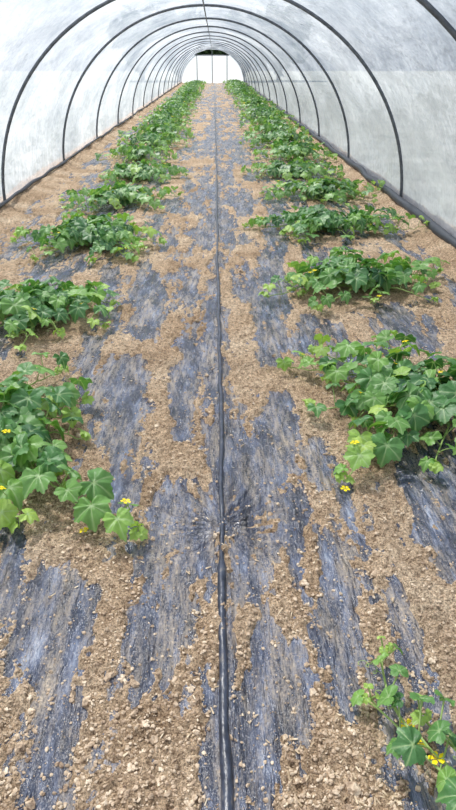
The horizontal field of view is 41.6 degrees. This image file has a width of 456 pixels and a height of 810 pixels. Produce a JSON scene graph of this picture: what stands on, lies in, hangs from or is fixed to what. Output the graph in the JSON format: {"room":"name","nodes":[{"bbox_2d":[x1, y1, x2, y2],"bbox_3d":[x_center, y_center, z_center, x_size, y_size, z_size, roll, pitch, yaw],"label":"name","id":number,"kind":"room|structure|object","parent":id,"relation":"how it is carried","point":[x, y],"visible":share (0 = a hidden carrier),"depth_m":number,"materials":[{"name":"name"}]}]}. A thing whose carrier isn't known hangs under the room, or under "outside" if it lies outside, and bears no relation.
{"room":"greenhouse","nodes":[
{"label":"greenhouse","id":0,"kind":"room"},
{"bbox_2d":[0,83,455,809],"bbox_3d":[-0.643,-10.949,22.155,5.200,0.165,59.345,-1,30,-1],"label":"soil","id":1,"kind":"structure","parent":0,"point":[12,213],"depth_m":2.68,"materials":[{"name":"soil"}]},
{"bbox_2d":[0,276,120,351],"bbox_3d":[-1.369,-0.690,4.157,1.171,0.244,1.253,-1,30,-1],"label":"plant","id":2,"kind":"object","parent":1,"relation":"on","point":[39,301],"visible":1,"depth_m":4.03,"materials":[{"name":"green plant"}]},
{"bbox_2d":[0,351,147,541],"bbox_3d":[-0.907,0.146,2.676,0.908,0.263,1.570,-17,34,-27],"label":"plant","id":3,"kind":"object","parent":1,"relation":"on","point":[23,434],"visible":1,"depth_m":2.48,"materials":[{"name":"green plant"}]},
{"bbox_2d":[0,223,454,809],"bbox_3d":[-0.187,-0.477,3.991,4.706,0.072,6.586,-1,30,-1],"label":"clod","id":4,"kind":"object","parent":1,"relation":"on","point":[353,787],"visible":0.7,"depth_m":1.77,"materials":[{"name":"brown soil"}]},
{"bbox_2d":[0,83,455,809],"bbox_3d":[-0.643,-10.913,22.176,5.200,0.045,59.345,-1,30,-1],"label":"film","id":5,"kind":"object","parent":1,"relation":"on","point":[179,508],"visible":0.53,"depth_m":2.34,"materials":[{"name":"black plastic"}]},
{"bbox_2d":[10,211,166,263],"bbox_3d":[-1.339,-1.707,5.923,1.457,0.259,1.503,9,31,16],"label":"plant","id":6,"kind":"object","parent":5,"relation":"on","point":[76,229],"visible":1,"depth_m":5.73,"materials":[{"name":"green plant"}]},
{"bbox_2d":[59,180,183,212],"bbox_3d":[-1.362,-2.630,7.534,1.583,0.242,1.233,-1,30,-1],"label":"plant","id":7,"kind":"object","parent":5,"relation":"on","point":[122,193],"visible":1,"depth_m":7.40,"materials":[{"name":"green plant"}]},
{"bbox_2d":[95,143,177,163],"bbox_3d":[-1.551,-4.577,10.849,1.337,0.288,1.369,10,32,18],"label":"plant","id":8,"kind":"object","parent":5,"relation":"on","point":[137,153],"visible":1,"depth_m":10.66,"materials":[{"name":"green plant"}]},
{"bbox_2d":[98,159,188,184],"bbox_3d":[-1.312,-3.617,9.251,1.393,0.247,1.226,-9,31,-15],"label":"plant","id":9,"kind":"object","parent":5,"relation":"on","point":[141,171],"visible":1,"depth_m":9.06,"materials":[{"name":"green plant"}]},
{"bbox_2d":[116,131,188,150],"bbox_3d":[-1.485,-5.465,12.352,1.462,0.328,1.577,-26,39,-38],"label":"plant","id":10,"kind":"object","parent":5,"relation":"on","point":[151,138],"visible":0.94,"depth_m":12.20,"materials":[{"name":"green plant"}]},
{"bbox_2d":[118,123,194,138],"bbox_3d":[-1.501,-6.351,13.872,1.611,0.347,1.650,18,34,28],"label":"plant","id":11,"kind":"object","parent":5,"relation":"on","point":[154,127],"visible":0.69,"depth_m":13.69,"materials":[{"name":"green plant"}]},
{"bbox_2d":[139,117,191,129],"bbox_3d":[-1.562,-7.312,15.582,1.382,0.310,1.491,-24,38,-35],"label":"plant","id":12,"kind":"object","parent":5,"relation":"on","point":[171,122],"visible":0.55,"depth_m":15.50,"materials":[{"name":"green plant"}]},
{"bbox_2d":[139,110,191,121],"bbox_3d":[-1.867,-8.244,17.186,1.566,0.326,1.452,13,32,21],"label":"plant","id":13,"kind":"object","parent":5,"relation":"on","point":[158,115],"visible":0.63,"depth_m":17.13,"materials":[{"name":"green plant"}]},
{"bbox_2d":[148,107,194,116],"bbox_3d":[-1.753,-9.136,18.763,1.390,0.302,1.211,-11,32,-19],"label":"plant","id":14,"kind":"object","parent":5,"relation":"on","point":[173,109],"visible":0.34,"depth_m":18.77,"materials":[{"name":"green plant"}]},
{"bbox_2d":[153,103,197,112],"bbox_3d":[-1.720,-10.128,20.456,1.598,0.333,1.482,20,36,31],"label":"plant","id":15,"kind":"object","parent":5,"relation":"on","point":[177,106],"visible":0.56,"depth_m":20.31,"materials":[{"name":"green plant"}]},
{"bbox_2d":[158,102,194,109],"bbox_3d":[-1.883,-11.013,22.044,1.338,0.285,1.345,3,30,6],"label":"plant","id":16,"kind":"object","parent":5,"relation":"on","point":[181,103],"visible":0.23,"depth_m":21.80,"materials":[{"name":"green plant"}]},
{"bbox_2d":[161,96,193,102],"bbox_3d":[-1.951,-12.773,25.076,1.517,0.314,1.282,-18,34,-28],"label":"plant","id":17,"kind":"object","parent":5,"relation":"on","point":[176,97],"visible":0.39,"depth_m":24.97,"materials":[{"name":"green plant"}]},
{"bbox_2d":[162,98,196,104],"bbox_3d":[-1.971,-11.840,23.467,1.441,0.300,1.336,12,32,20],"label":"plant","id":18,"kind":"object","parent":5,"relation":"on","point":[182,100],"visible":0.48,"depth_m":23.42,"materials":[{"name":"green plant"}]},
{"bbox_2d":[172,93,200,99],"bbox_3d":[-1.854,-13.711,26.725,1.185,0.296,1.360,22,37,33],"label":"plant","id":19,"kind":"object","parent":5,"relation":"on","point":[184,95],"visible":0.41,"depth_m":26.63,"materials":[{"name":"green plant"}]},
{"bbox_2d":[173,91,203,97],"bbox_3d":[-2.038,-14.647,28.321,1.576,0.326,1.332,-22,36,-33],"label":"plant","id":20,"kind":"object","parent":5,"relation":"on","point":[186,92],"visible":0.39,"depth_m":28.30,"materials":[{"name":"green plant"}]},
{"bbox_2d":[176,88,200,92],"bbox_3d":[-2.136,-16.421,31.423,1.382,0.310,1.491,-19,35,-30],"label":"plant","id":21,"kind":"object","parent":5,"relation":"on","point":[189,89],"visible":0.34,"depth_m":31.25,"materials":[{"name":"green plant"}]},
{"bbox_2d":[180,84,203,89],"bbox_3d":[-2.188,-19.221,36.280,1.495,0.322,1.531,-2,30,-3],"label":"plant","id":22,"kind":"object","parent":5,"relation":"on","point":[202,87],"visible":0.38,"depth_m":35.98,"materials":[{"name":"green plant"}]},
{"bbox_2d":[214,83,233,809],"bbox_3d":[-0.481,-10.888,22.111,0.050,0.049,58.201,-1,30,-1],"label":"irrigation hose","id":23,"kind":"object","parent":5,"relation":"on","point":[225,754],"visible":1,"depth_m":1.94,"materials":[{"name":"plastic"}]},
{"bbox_2d":[0,229,455,809],"bbox_3d":[-0.215,-0.361,3.795,4.606,0.072,6.061,-1,30,-1],"label":"crumbs","id":24,"kind":"object","parent":5,"relation":"on","point":[130,767],"visible":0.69,"depth_m":1.79,"materials":[{"name":"brown soil"}]},
{"bbox_2d":[224,84,246,88],"bbox_3d":[0.496,-19.492,36.730,1.590,0.342,1.633,14,33,23],"label":"plant","id":25,"kind":"object","parent":5,"relation":"on","point":[232,85],"visible":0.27,"depth_m":36.70,"materials":[{"name":"green plant"}]},
{"bbox_2d":[225,87,250,93],"bbox_3d":[0.574,-16.793,32.042,1.354,0.338,1.555,14,33,23],"label":"plant","id":26,"kind":"object","parent":5,"relation":"on","point":[241,88],"visible":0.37,"depth_m":31.90,"materials":[{"name":"green plant"}]},
{"bbox_2d":[228,84,252,89],"bbox_3d":[0.698,-18.597,35.170,1.668,0.347,1.546,20,35,31],"label":"plant","id":27,"kind":"object","parent":5,"relation":"on","point":[244,84],"visible":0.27,"depth_m":35.15,"materials":[{"name":"green plant"}]},
{"bbox_2d":[227,86,254,91],"bbox_3d":[0.822,-17.733,33.669,1.581,0.344,1.378,-13,32,-21],"label":"plant","id":28,"kind":"object","parent":5,"relation":"on","point":[238,86],"visible":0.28,"depth_m":33.66,"materials":[{"name":"green plant"}]},
{"bbox_2d":[228,88,258,95],"bbox_3d":[0.851,-15.871,30.441,1.542,0.335,1.343,-22,37,-34],"label":"plant","id":29,"kind":"object","parent":5,"relation":"on","point":[242,90],"visible":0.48,"depth_m":30.27,"materials":[{"name":"green plant"}]},
{"bbox_2d":[232,91,256,97],"bbox_3d":[0.740,-14.950,28.887,1.401,0.288,1.178,-25,38,-36],"label":"plant","id":30,"kind":"object","parent":5,"relation":"on","point":[238,93],"visible":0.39,"depth_m":28.88,"materials":[{"name":"green plant"}]},
{"bbox_2d":[234,93,262,99],"bbox_3d":[0.976,-14.027,27.280,1.168,0.292,1.341,23,37,34],"label":"plant","id":31,"kind":"object","parent":5,"relation":"on","point":[245,94],"visible":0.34,"depth_m":27.14,"materials":[{"name":"green plant"}]},
{"bbox_2d":[233,96,272,104],"bbox_3d":[0.874,-12.127,23.940,1.507,0.324,1.543,19,35,30],"label":"plant","id":32,"kind":"object","parent":5,"relation":"on","point":[253,98],"visible":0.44,"depth_m":23.82,"materials":[{"name":"green plant"}]},
{"bbox_2d":[238,95,268,101],"bbox_3d":[1.089,-13.067,25.617,1.307,0.284,1.138,-12,32,-20],"label":"plant","id":33,"kind":"object","parent":5,"relation":"on","point":[261,97],"visible":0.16,"depth_m":25.63,"materials":[{"name":"green plant"}]},
{"bbox_2d":[234,99,275,108],"bbox_3d":[1.011,-11.224,22.355,1.643,0.340,1.388,-4,30,-7],"label":"plant","id":34,"kind":"object","parent":5,"relation":"on","point":[255,102],"visible":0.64,"depth_m":22.12,"materials":[{"name":"green plant"}]},
{"bbox_2d":[241,104,280,111],"bbox_3d":[1.172,-10.175,20.591,1.297,0.282,1.130,-17,34,-27],"label":"plant","id":35,"kind":"object","parent":5,"relation":"on","point":[262,105],"visible":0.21,"depth_m":20.58,"materials":[{"name":"green plant"}]},
{"bbox_2d":[237,106,285,117],"bbox_3d":[1.139,-9.314,19.034,1.629,0.339,1.511,8,31,14],"label":"plant","id":36,"kind":"object","parent":5,"relation":"on","point":[260,108],"visible":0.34,"depth_m":18.75,"materials":[{"name":"green plant"}]},
{"bbox_2d":[239,109,294,123],"bbox_3d":[1.218,-8.426,17.474,1.579,0.354,1.703,-20,36,-31],"label":"plant","id":37,"kind":"object","parent":5,"relation":"on","point":[264,113],"visible":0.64,"depth_m":17.34,"materials":[{"name":"green plant"}]},
{"bbox_2d":[239,116,298,128],"bbox_3d":[1.189,-7.476,15.868,1.436,0.309,1.470,14,33,23],"label":"plant","id":38,"kind":"object","parent":5,"relation":"on","point":[261,120],"visible":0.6,"depth_m":15.69,"materials":[{"name":"green plant"}]},
{"bbox_2d":[239,129,313,147],"bbox_3d":[1.177,-5.543,12.467,1.684,0.348,1.423,-12,32,-20],"label":"plant","id":39,"kind":"object","parent":5,"relation":"on","point":[290,135],"visible":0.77,"depth_m":12.35,"materials":[{"name":"green plant"}]},
{"bbox_2d":[244,122,308,136],"bbox_3d":[1.160,-6.535,14.213,1.518,0.327,1.554,3,30,5],"label":"plant","id":40,"kind":"object","parent":5,"relation":"on","point":[268,127],"visible":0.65,"depth_m":13.94,"materials":[{"name":"green plant"}]},
{"bbox_2d":[241,156,344,180],"bbox_3d":[1.119,-3.740,9.452,1.664,0.254,1.256,-10,31,-17],"label":"plant","id":41,"kind":"object","parent":5,"relation":"on","point":[297,168],"visible":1,"depth_m":9.24,"materials":[{"name":"green plant"}]},
{"bbox_2d":[252,138,337,162],"bbox_3d":[1.172,-4.584,10.811,1.617,0.337,1.500,6,30,10],"label":"plant","id":42,"kind":"object","parent":5,"relation":"on","point":[300,149],"visible":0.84,"depth_m":10.71,"materials":[{"name":"green plant"}]},
{"bbox_2d":[260,175,385,205],"bbox_3d":[1.244,-2.890,7.994,1.593,0.241,1.269,10,31,16],"label":"plant","id":43,"kind":"object","parent":5,"relation":"on","point":[321,188],"visible":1,"depth_m":7.82,"materials":[{"name":"green plant"}]},
{"bbox_2d":[242,204,429,244],"bbox_3d":[1.113,-2.010,6.447,1.794,0.251,1.197,-12,32,-20],"label":"plant","id":44,"kind":"object","parent":5,"relation":"on","point":[318,217],"visible":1,"depth_m":6.25,"materials":[{"name":"green plant"}]},
{"bbox_2d":[276,330,455,491],"bbox_3d":[1.011,-0.114,3.148,1.342,0.265,1.433,-5,30,-8],"label":"plant","id":45,"kind":"object","parent":5,"relation":"on","point":[421,398],"visible":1,"depth_m":2.95,"materials":[{"name":"green plant"}]},
{"bbox_2d":[0,0,455,248],"bbox_3d":[-0.640,-11.829,21.461,5.000,2.407,59.020,-1,30,-1],"label":"polytunnel","id":46,"kind":"structure","parent":1,"relation":"on","point":[373,81],"depth_m":7.86,"materials":[{"name":"grey plastic"}]},
{"bbox_2d":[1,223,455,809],"bbox_3d":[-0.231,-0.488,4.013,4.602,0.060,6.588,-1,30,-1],"label":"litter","id":47,"kind":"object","parent":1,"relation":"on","point":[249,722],"visible":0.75,"depth_m":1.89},
{"bbox_2d":[258,245,449,311],"bbox_3d":[1.018,-1.031,4.738,1.302,0.247,1.413,12,32,20],"label":"plant","id":48,"kind":"object","parent":1,"relation":"on","point":[346,269],"visible":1,"depth_m":4.63,"materials":[{"name":"green plant"}]},
{"bbox_2d":[350,636,455,809],"bbox_3d":[0.662,0.930,1.418,0.740,0.177,0.886,6,30,10],"label":"plant","id":49,"kind":"object","parent":1,"relation":"on","point":[406,744],"visible":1,"depth_m":1.54,"materials":[{"name":"green plant"}]},
{"label":"field","id":50,"kind":"object","parent":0,"visible":0},
{"bbox_2d":[198,49,225,54],"bbox_3d":[-1.522,-32.239,54.109,5.452,5.377,5.302,-1,30,-1],"label":"tree","id":51,"kind":"object","parent":50,"relation":"on","point":[209,51],"visible":0.09,"depth_m":53.06,"materials":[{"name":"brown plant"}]}
]}

